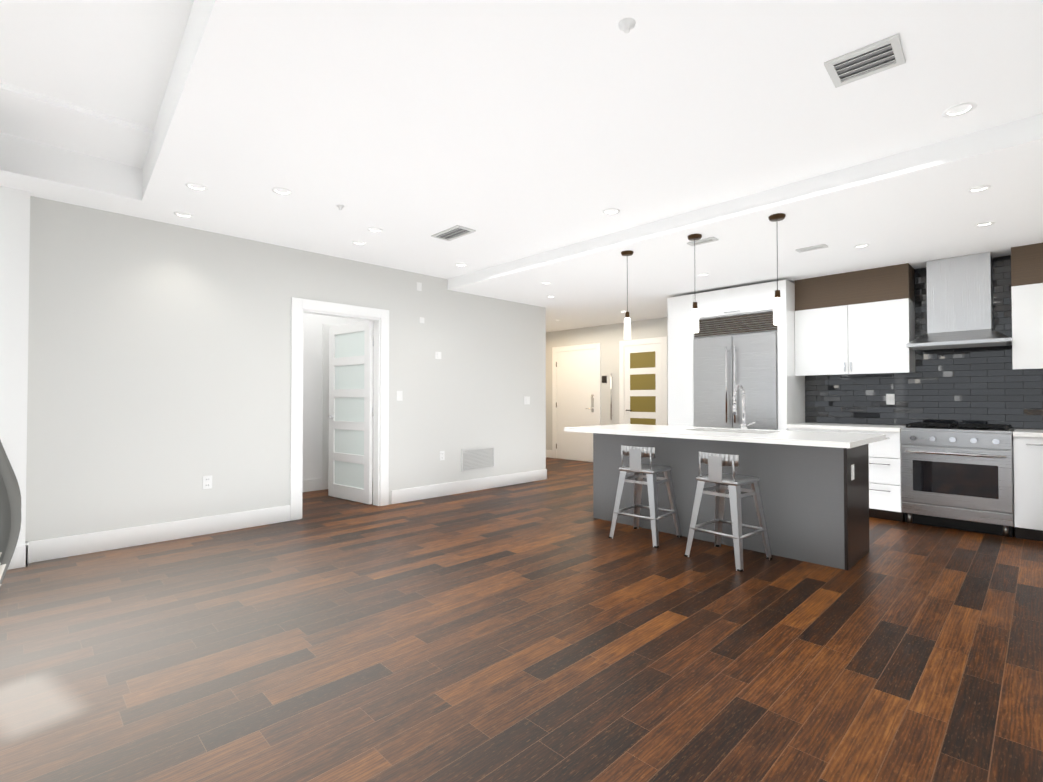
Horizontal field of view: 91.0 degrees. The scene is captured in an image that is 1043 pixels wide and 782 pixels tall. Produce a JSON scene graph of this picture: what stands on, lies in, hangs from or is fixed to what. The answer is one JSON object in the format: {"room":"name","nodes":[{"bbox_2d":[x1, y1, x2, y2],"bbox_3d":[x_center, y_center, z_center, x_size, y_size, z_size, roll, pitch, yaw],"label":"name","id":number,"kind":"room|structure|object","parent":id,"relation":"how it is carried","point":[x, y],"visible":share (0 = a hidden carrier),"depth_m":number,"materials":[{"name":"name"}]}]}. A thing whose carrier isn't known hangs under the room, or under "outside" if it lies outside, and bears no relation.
{"room":"kitchen","nodes":[
{"label":"kitchen","id":0,"kind":"room"},
{"bbox_2d":[0,440,20,585],"bbox_3d":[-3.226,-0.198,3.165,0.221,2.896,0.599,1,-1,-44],"label":"chair","id":1,"kind":"object","parent":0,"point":[10,510],"visible":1,"depth_m":3.02,"materials":[{"name":"grey fabric"}]},
{"bbox_2d":[0,0,193,168],"bbox_3d":[-1.483,-1.875,1.274,1.678,0.300,5.705,1,-1,-44],"label":"ceiling","id":2,"kind":"structure","parent":0,"point":[89,77],"depth_m":2.77,"materials":[{"name":"white paint"}]},
{"bbox_2d":[0,186,545,545],"bbox_3d":[-1.955,-0.312,5.441,6.470,3.200,0.220,1,-1,-44],"label":"wall","id":3,"kind":"structure","parent":0,"point":[145,371],"depth_m":4.50,"materials":[{"name":"white paint"}]},
{"bbox_2d":[7,542,30,569],"bbox_3d":[-3.764,1.181,3.491,0.586,0.155,0.031,1,-1,-44],"label":"baseboard","id":4,"kind":"structure","parent":3,"relation":"attached to","point":[21,557],"depth_m":3.66,"materials":[{"name":"white wood"}]},
{"bbox_2d":[30,505,289,562],"bbox_3d":[-2.956,1.195,4.406,1.882,0.155,0.025,1,-1,-44],"label":"baseboard","id":5,"kind":"structure","parent":3,"relation":"attached to","point":[47,549],"depth_m":4.27,"materials":[{"name":"white wood"}]},
{"bbox_2d":[202,475,211,488],"bbox_3d":[-2.801,0.815,4.574,0.075,0.115,0.009,1,-1,-44],"label":"electrical outlet","id":6,"kind":"object","parent":3,"relation":"attached to","point":[207,482],"visible":1,"depth_m":4.57,"materials":[{"name":"white plastic"}]},
{"bbox_2d":[290,297,388,520],"bbox_3d":[-1.948,0.181,5.511,1.082,2.215,0.156,1,-1,-44],"label":"door frame","id":7,"kind":"structure","parent":3,"relation":"attached to","point":[300,307],"depth_m":5.53,"materials":[{"name":"white wood"}]},
{"bbox_2d":[328,321,373,504],"bbox_3d":[-2.053,0.244,6.083,0.204,2.090,0.851,1,-1,-44],"label":"bedroom door","id":8,"kind":"structure","parent":3,"relation":"in","point":[351,345],"depth_m":6.06,"materials":[{"name":"white wood"}]},
{"bbox_2d":[397,391,402,400],"bbox_3d":[-1.412,0.055,5.947,0.075,0.115,0.010,1,-1,-44],"label":"light switch","id":9,"kind":"object","parent":3,"relation":"attached to","point":[399,395],"visible":1,"depth_m":5.95,"materials":[{"name":"white plastic"}]},
{"bbox_2d":[417,282,421,290],"bbox_3d":[-1.226,-1.252,6.148,0.070,0.100,0.010,1,-1,-44],"label":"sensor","id":10,"kind":"object","parent":3,"relation":"attached to","point":[419,286],"visible":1,"depth_m":6.15,"materials":[{"name":"white plastic"}]},
{"bbox_2d":[435,352,440,358],"bbox_3d":[-1.026,-0.439,6.332,0.090,0.090,0.010,1,-1,-44],"label":"light switch","id":11,"kind":"object","parent":3,"relation":"attached to","point":[437,355],"visible":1,"depth_m":6.33,"materials":[{"name":"white plastic"}]},
{"bbox_2d":[439,451,444,459],"bbox_3d":[-0.984,0.801,6.356,0.075,0.115,0.009,1,-1,-44],"label":"electrical outlet","id":12,"kind":"object","parent":3,"relation":"attached to","point":[442,455],"visible":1,"depth_m":6.36,"materials":[{"name":"white plastic"}]},
{"bbox_2d":[391,469,546,503],"bbox_3d":[-0.553,1.230,6.767,2.613,0.155,0.016,1,-1,-44],"label":"baseboard","id":13,"kind":"structure","parent":3,"relation":"attached to","point":[444,489],"depth_m":6.57,"materials":[{"name":"white wood"}]},
{"bbox_2d":[461,446,494,471],"bbox_3d":[-0.568,0.892,6.759,0.560,0.290,0.013,1,-1,-44],"label":"air vent","id":14,"kind":"object","parent":3,"relation":"in","point":[480,458],"visible":1,"depth_m":6.75,"materials":[{"name":"white metal"}]},
{"bbox_2d":[524,396,529,403],"bbox_3d":[0.081,0.137,7.409,0.120,0.115,0.010,1,-1,-44],"label":"light switch","id":15,"kind":"object","parent":3,"relation":"attached to","point":[526,399],"visible":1,"depth_m":7.40,"materials":[{"name":"white plastic"}]},
{"bbox_2d":[303,313,373,479],"bbox_3d":[-2.591,-0.304,6.005,6.590,3.200,1.475,1,-1,-44],"label":"wall","id":16,"kind":"structure","parent":0,"point":[312,395],"depth_m":6.73,"materials":[{"name":"white paint"}]},
{"bbox_2d":[322,324,373,489],"bbox_3d":[-2.284,0.213,7.149,1.000,2.200,0.020,1,-1,-44],"label":"trim","id":17,"kind":"structure","parent":16,"relation":"attached to","point":[325,401],"depth_m":6.82,"materials":[{"name":"white wood"}]},
{"bbox_2d":[372,336,373,477],"bbox_3d":[-2.269,0.261,7.133,0.796,2.093,0.058,1,-1,-44],"label":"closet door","id":18,"kind":"structure","parent":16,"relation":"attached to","point":[372,462],"depth_m":7.30,"materials":[{"name":"white wood"}]},
{"bbox_2d":[0,457,1042,781],"bbox_3d":[0.406,1.325,4.601,12.500,0.100,12.000,1,-1,-44],"label":"floor","id":19,"kind":"structure","parent":0,"point":[548,629],"depth_m":2.42,"materials":[{"name":"brown wood"}]},
{"bbox_2d":[302,478,321,491],"bbox_3d":[-3.964,1.211,5.490,3.700,0.155,0.015,1,-1,-44],"label":"baseboard","id":20,"kind":"structure","parent":19,"relation":"on","point":[311,484],"depth_m":6.69,"materials":[{"name":"white"}]},
{"bbox_2d":[609,445,680,547],"bbox_3d":[1.077,0.873,4.467,0.454,0.800,0.454,-1,-1,42],"label":"stool","id":21,"kind":"object","parent":19,"relation":"on","point":[636,466],"visible":1,"depth_m":4.41,"materials":[{"name":"white metal"}]},
{"bbox_2d":[667,294,690,425],"bbox_3d":[2.282,0.039,6.860,0.616,2.540,0.368,1,-1,-44],"label":"tall cabinet","id":22,"kind":"object","parent":19,"relation":"on","point":[679,307],"depth_m":6.66,"materials":[{"name":"white wood"}]},
{"bbox_2d":[684,452,771,571],"bbox_3d":[1.566,0.865,3.896,0.454,0.800,0.454,1,-1,-38],"label":"stool","id":23,"kind":"object","parent":19,"relation":"on","point":[715,462],"visible":1,"depth_m":3.83,"materials":[{"name":"white metal"}]},
{"bbox_2d":[592,432,869,569],"bbox_3d":[1.740,0.831,4.627,0.634,0.888,2.241,1,-1,-44],"label":"kitchen island","id":24,"kind":"object","parent":19,"relation":"on","point":[814,490],"depth_m":3.98,"materials":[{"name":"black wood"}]},
{"bbox_2d":[564,424,885,447],"bbox_3d":[1.635,0.367,4.511,1.050,0.037,2.410,1,-1,-44],"label":"island countertop","id":25,"kind":"structure","parent":24,"relation":"on","point":[743,435],"depth_m":4.08,"materials":[{"name":"white stone"}]},
{"bbox_2d":[733,385,755,427],"bbox_3d":[1.996,0.147,4.604,0.243,0.407,0.129,1,-1,-44],"label":"faucet","id":26,"kind":"object","parent":25,"relation":"on","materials":[{"name":"silver metal"}]},
{"bbox_2d":[691,280,804,429],"bbox_3d":[2.786,0.031,6.325,0.646,2.540,1.102,1,-1,-44],"label":"refrigerator","id":27,"kind":"object","parent":19,"relation":"on","point":[743,340],"depth_m":6.05,"materials":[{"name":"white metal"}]},
{"bbox_2d":[787,423,905,521],"bbox_3d":[3.531,0.829,5.549,0.652,0.920,1.028,1,-1,-44],"label":"base cabinet","id":28,"kind":"object","parent":19,"relation":"on","point":[885,494],"visible":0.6,"depth_m":5.09,"materials":[{"name":"white wood"}]},
{"bbox_2d":[901,422,1014,536],"bbox_3d":[4.151,0.798,4.884,0.699,0.962,0.780,1,-1,-44],"label":"range oven","id":29,"kind":"object","parent":19,"relation":"on","point":[957,476],"visible":0.98,"depth_m":4.67,"materials":[{"name":"silver metal"}]},
{"bbox_2d":[1013,437,1042,540],"bbox_3d":[4.554,0.834,4.531,0.616,0.880,0.277,1,-1,-44],"label":"base cabinet","id":30,"kind":"object","parent":19,"relation":"on","point":[1028,477],"depth_m":4.35,"materials":[{"name":"white wood"}]},
{"bbox_2d":[1013,429,1042,436],"bbox_3d":[4.770,0.371,4.303,0.636,0.040,0.916,1,-1,-44],"label":"countertop","id":31,"kind":"structure","parent":30,"relation":"on","point":[1017,432],"depth_m":4.37,"materials":[{"name":"white stone"}]},
{"bbox_2d":[0,0,1042,278],"bbox_3d":[-0.560,-1.712,2.639,4.910,0.500,6.365,1,-1,-44],"label":"ceiling","id":32,"kind":"structure","parent":0,"point":[510,130],"depth_m":2.71,"materials":[{"name":"white paint"}]},
{"bbox_2d":[174,211,193,217],"bbox_3d":[-2.752,-1.446,4.179,0.136,0.026,0.136,1,-1,-44],"label":"recessed light","id":33,"kind":"object","parent":32,"relation":"in","point":[190,216],"visible":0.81,"depth_m":4.17,"materials":[{"name":"white"}]},
{"bbox_2d":[185,183,207,190],"bbox_3d":[-2.298,-1.455,3.630,0.136,0.026,0.136,1,-1,-44],"label":"recessed light","id":34,"kind":"object","parent":32,"relation":"in","point":[204,189],"visible":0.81,"depth_m":3.63,"materials":[{"name":"white"}]},
{"bbox_2d":[272,187,291,194],"bbox_3d":[-1.732,-1.453,3.709,0.136,0.026,0.136,1,-1,-44],"label":"recessed light","id":35,"kind":"object","parent":32,"relation":"in","point":[276,192],"visible":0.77,"depth_m":3.70,"materials":[{"name":"white"}]},
{"bbox_2d":[352,241,365,244],"bbox_3d":[-1.564,-1.435,4.938,0.136,0.026,0.136,1,-1,-44],"label":"recessed light","id":36,"kind":"object","parent":32,"relation":"in","point":[359,241],"visible":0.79,"depth_m":4.92,"materials":[{"name":"white"}]},
{"bbox_2d":[367,227,382,231],"bbox_3d":[-1.299,-1.441,4.554,0.136,0.026,0.136,1,-1,-44],"label":"recessed light","id":37,"kind":"object","parent":32,"relation":"in","point":[369,228],"visible":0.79,"depth_m":4.54,"materials":[{"name":"white"}]},
{"bbox_2d":[431,225,475,240],"bbox_3d":[-0.619,-1.424,4.646,0.200,0.016,0.400,1,-1,-44],"label":"ceiling vent","id":38,"kind":"object","parent":32,"relation":"in","point":[454,232],"visible":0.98,"depth_m":4.63,"materials":[{"name":"white metal"}]},
{"bbox_2d":[603,208,619,214],"bbox_3d":[0.719,-1.447,4.109,0.136,0.026,0.136,1,-1,-44],"label":"recessed light","id":39,"kind":"object","parent":32,"relation":"in","point":[605,210],"visible":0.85,"depth_m":4.10,"materials":[{"name":"white"}]},
{"bbox_2d":[618,18,635,32],"bbox_3d":[0.422,-1.456,2.054,0.068,0.030,0.068,1,-1,-44],"label":"smoke detector","id":40,"kind":"object","parent":32,"relation":"attached to","point":[626,25],"visible":1,"depth_m":2.04,"materials":[{"name":"white plastic"}]},
{"bbox_2d":[824,33,905,87],"bbox_3d":[1.528,-1.460,2.284,0.270,0.016,0.230,-1,-1,43],"label":"ceiling vent","id":41,"kind":"object","parent":32,"relation":"in","point":[870,59],"visible":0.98,"depth_m":2.27,"materials":[{"name":"white metal"}]},
{"bbox_2d":[942,102,976,117],"bbox_3d":[2.274,-1.469,2.665,0.136,0.026,0.136,1,-1,-44],"label":"recessed light","id":42,"kind":"object","parent":32,"relation":"in","point":[973,105],"visible":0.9,"depth_m":2.66,"materials":[{"name":"white"}]},
{"bbox_2d":[546,317,667,461],"bbox_3d":[1.815,-0.254,9.345,0.120,3.200,4.070,1,-1,-44],"label":"wall","id":43,"kind":"structure","parent":0,"point":[609,337],"depth_m":9.51,"materials":[{"name":"white paint"}]},
{"bbox_2d":[546,450,551,457],"bbox_3d":[0.531,1.286,10.536,0.016,0.155,0.300,1,-1,-44],"label":"baseboard","id":44,"kind":"structure","parent":43,"relation":"attached to","point":[548,452],"depth_m":10.48,"materials":[{"name":"white wood"}]},
{"bbox_2d":[556,349,595,461],"bbox_3d":[1.032,0.280,9.996,0.072,2.140,0.998,1,-1,-44],"label":"entry door","id":45,"kind":"structure","parent":43,"relation":"in","point":[575,388],"depth_m":10.01,"materials":[{"name":"white wood"}]},
{"bbox_2d":[552,343,600,457],"bbox_3d":[1.054,0.231,10.014,0.020,2.250,1.200,1,-1,-44],"label":"door frame","id":46,"kind":"structure","parent":43,"relation":"attached to","point":[597,346],"depth_m":10.07,"materials":[{"name":"white wood"}]},
{"bbox_2d":[602,376,606,382],"bbox_3d":[1.537,-0.216,9.527,0.018,0.130,0.100,1,-1,-44],"label":"switch","id":47,"kind":"object","parent":43,"relation":"attached to","point":[604,379],"visible":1,"depth_m":9.51,"materials":[{"name":"black plastic"}]},
{"bbox_2d":[610,373,612,419],"bbox_3d":[1.649,0.101,9.380,0.057,0.850,0.028,1,-1,-44],"label":"towel bar","id":48,"kind":"object","parent":43,"relation":"attached to","point":[611,377],"visible":1,"depth_m":9.36,"materials":[{"name":"silver metal"}]},
{"bbox_2d":[624,343,661,424],"bbox_3d":[2.093,0.263,8.917,0.067,2.140,0.752,1,-1,-44],"label":"door","id":49,"kind":"structure","parent":43,"relation":"in","point":[643,384],"depth_m":8.93,"materials":[{"name":"white wood"}]},
{"bbox_2d":[619,337,667,425],"bbox_3d":[2.111,0.215,8.936,0.020,2.250,0.960,1,-1,-44],"label":"door frame","id":50,"kind":"structure","parent":43,"relation":"attached to","point":[662,340],"depth_m":8.80,"materials":[{"name":"white wood"}]},
{"bbox_2d":[448,113,1042,331],"bbox_3d":[1.927,-1.573,6.493,4.140,0.600,8.390,1,-1,-44],"label":"ceiling","id":51,"kind":"structure","parent":0,"point":[917,208],"depth_m":4.33,"materials":[{"name":"white paint"}]},
{"bbox_2d":[621,250,633,339],"bbox_3d":[0.988,-0.890,4.784,0.116,0.815,0.116,1,-1,-44],"label":"pendant light","id":52,"kind":"object","parent":51,"relation":"hanging from","point":[627,328],"visible":1,"depth_m":4.76,"materials":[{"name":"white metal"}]},
{"bbox_2d":[688,234,701,332],"bbox_3d":[1.456,-0.897,4.306,0.116,0.815,0.116,1,-1,-44],"label":"pendant light","id":53,"kind":"object","parent":51,"relation":"hanging from","point":[695,312],"visible":1,"depth_m":4.28,"materials":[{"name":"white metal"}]},
{"bbox_2d":[687,237,717,245],"bbox_3d":[1.571,-1.295,4.452,0.100,0.016,0.240,1,-1,-44],"label":"ceiling vent","id":54,"kind":"object","parent":51,"relation":"in","point":[705,240],"visible":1,"depth_m":4.43,"materials":[{"name":"white"}]},
{"bbox_2d":[768,213,785,324],"bbox_3d":[1.915,-0.904,3.838,0.116,0.815,0.116,1,-1,-44],"label":"pendant light","id":55,"kind":"object","parent":51,"relation":"hanging from","point":[777,310],"visible":1,"depth_m":3.82,"materials":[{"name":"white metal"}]},
{"bbox_2d":[796,244,827,252],"bbox_3d":[2.634,-1.292,4.653,0.100,0.016,0.240,1,-1,-44],"label":"ceiling vent","id":56,"kind":"object","parent":51,"relation":"in","point":[811,248],"visible":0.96,"depth_m":4.64,"materials":[{"name":"white metal"}]},
{"bbox_2d":[854,244,868,247],"bbox_3d":[3.043,-1.308,4.593,0.116,0.026,0.116,1,-1,-44],"label":"recessed light","id":57,"kind":"object","parent":51,"relation":"in","point":[862,246],"visible":0.69,"depth_m":4.59,"materials":[{"name":"white"}]},
{"bbox_2d":[967,185,990,192],"bbox_3d":[2.981,-1.327,3.342,0.116,0.026,0.116,1,-1,-44],"label":"recessed light","id":58,"kind":"object","parent":51,"relation":"in","point":[970,190],"visible":0.71,"depth_m":3.34,"materials":[{"name":"white"}]},
{"bbox_2d":[975,221,994,226],"bbox_3d":[3.631,-1.317,4.021,0.116,0.026,0.116,1,-1,-44],"label":"recessed light","id":59,"kind":"object","parent":51,"relation":"in","point":[979,225],"visible":0.62,"depth_m":4.02,"materials":[{"name":"white"}]},
{"bbox_2d":[795,243,1042,310],"bbox_3d":[4.241,-1.117,5.079,0.336,0.354,2.734,1,-1,-44],"label":"soffit","id":60,"kind":"structure","parent":0,"point":[892,282],"depth_m":5.38,"materials":[{"name":"brown wood"}]},
{"bbox_2d":[795,298,914,375],"bbox_3d":[3.646,-0.554,5.657,0.366,0.750,1.063,1,-1,-44],"label":"upper cabinet","id":61,"kind":"object","parent":60,"relation":"attached to","point":[870,338],"visible":1,"depth_m":5.49,"materials":[{"name":"white wood"}]},
{"bbox_2d":[1011,283,1042,369],"bbox_3d":[4.865,-0.573,4.413,0.366,0.750,0.921,1,-1,-44],"label":"upper cabinet","id":62,"kind":"object","parent":60,"relation":"attached to","point":[1027,326],"visible":1,"depth_m":4.56,"materials":[{"name":"white wood"}]},
{"bbox_3d":[3.946,-0.308,5.722,0.128,3.200,4.330,1,-1,-44],"label":"wall","id":63,"kind":"structure","parent":0,"visible":0},
{"bbox_2d":[805,255,1042,429],"bbox_3d":[4.369,-0.464,5.193,0.011,1.696,2.740,1,-1,-44],"label":"wall tile","id":64,"kind":"structure","parent":63,"relation":"attached to","point":[981,385],"depth_m":5.23,"materials":[{"name":"grey tile"}]},
{"bbox_2d":[886,394,894,404],"bbox_3d":[3.994,0.089,5.553,0.009,0.115,0.075,1,-1,-44],"label":"outlet","id":65,"kind":"object","parent":64,"relation":"attached to","point":[890,399],"visible":1,"depth_m":5.55,"materials":[{"name":"white plastic"}]},
{"bbox_2d":[906,252,1011,349],"bbox_3d":[4.232,-0.861,4.967,0.500,0.861,0.750,1,-1,-44],"label":"hood vent","id":66,"kind":"object","parent":64,"relation":"attached to","point":[960,302],"visible":0.92,"depth_m":4.91,"materials":[{"name":"silver metal"}]}
]}

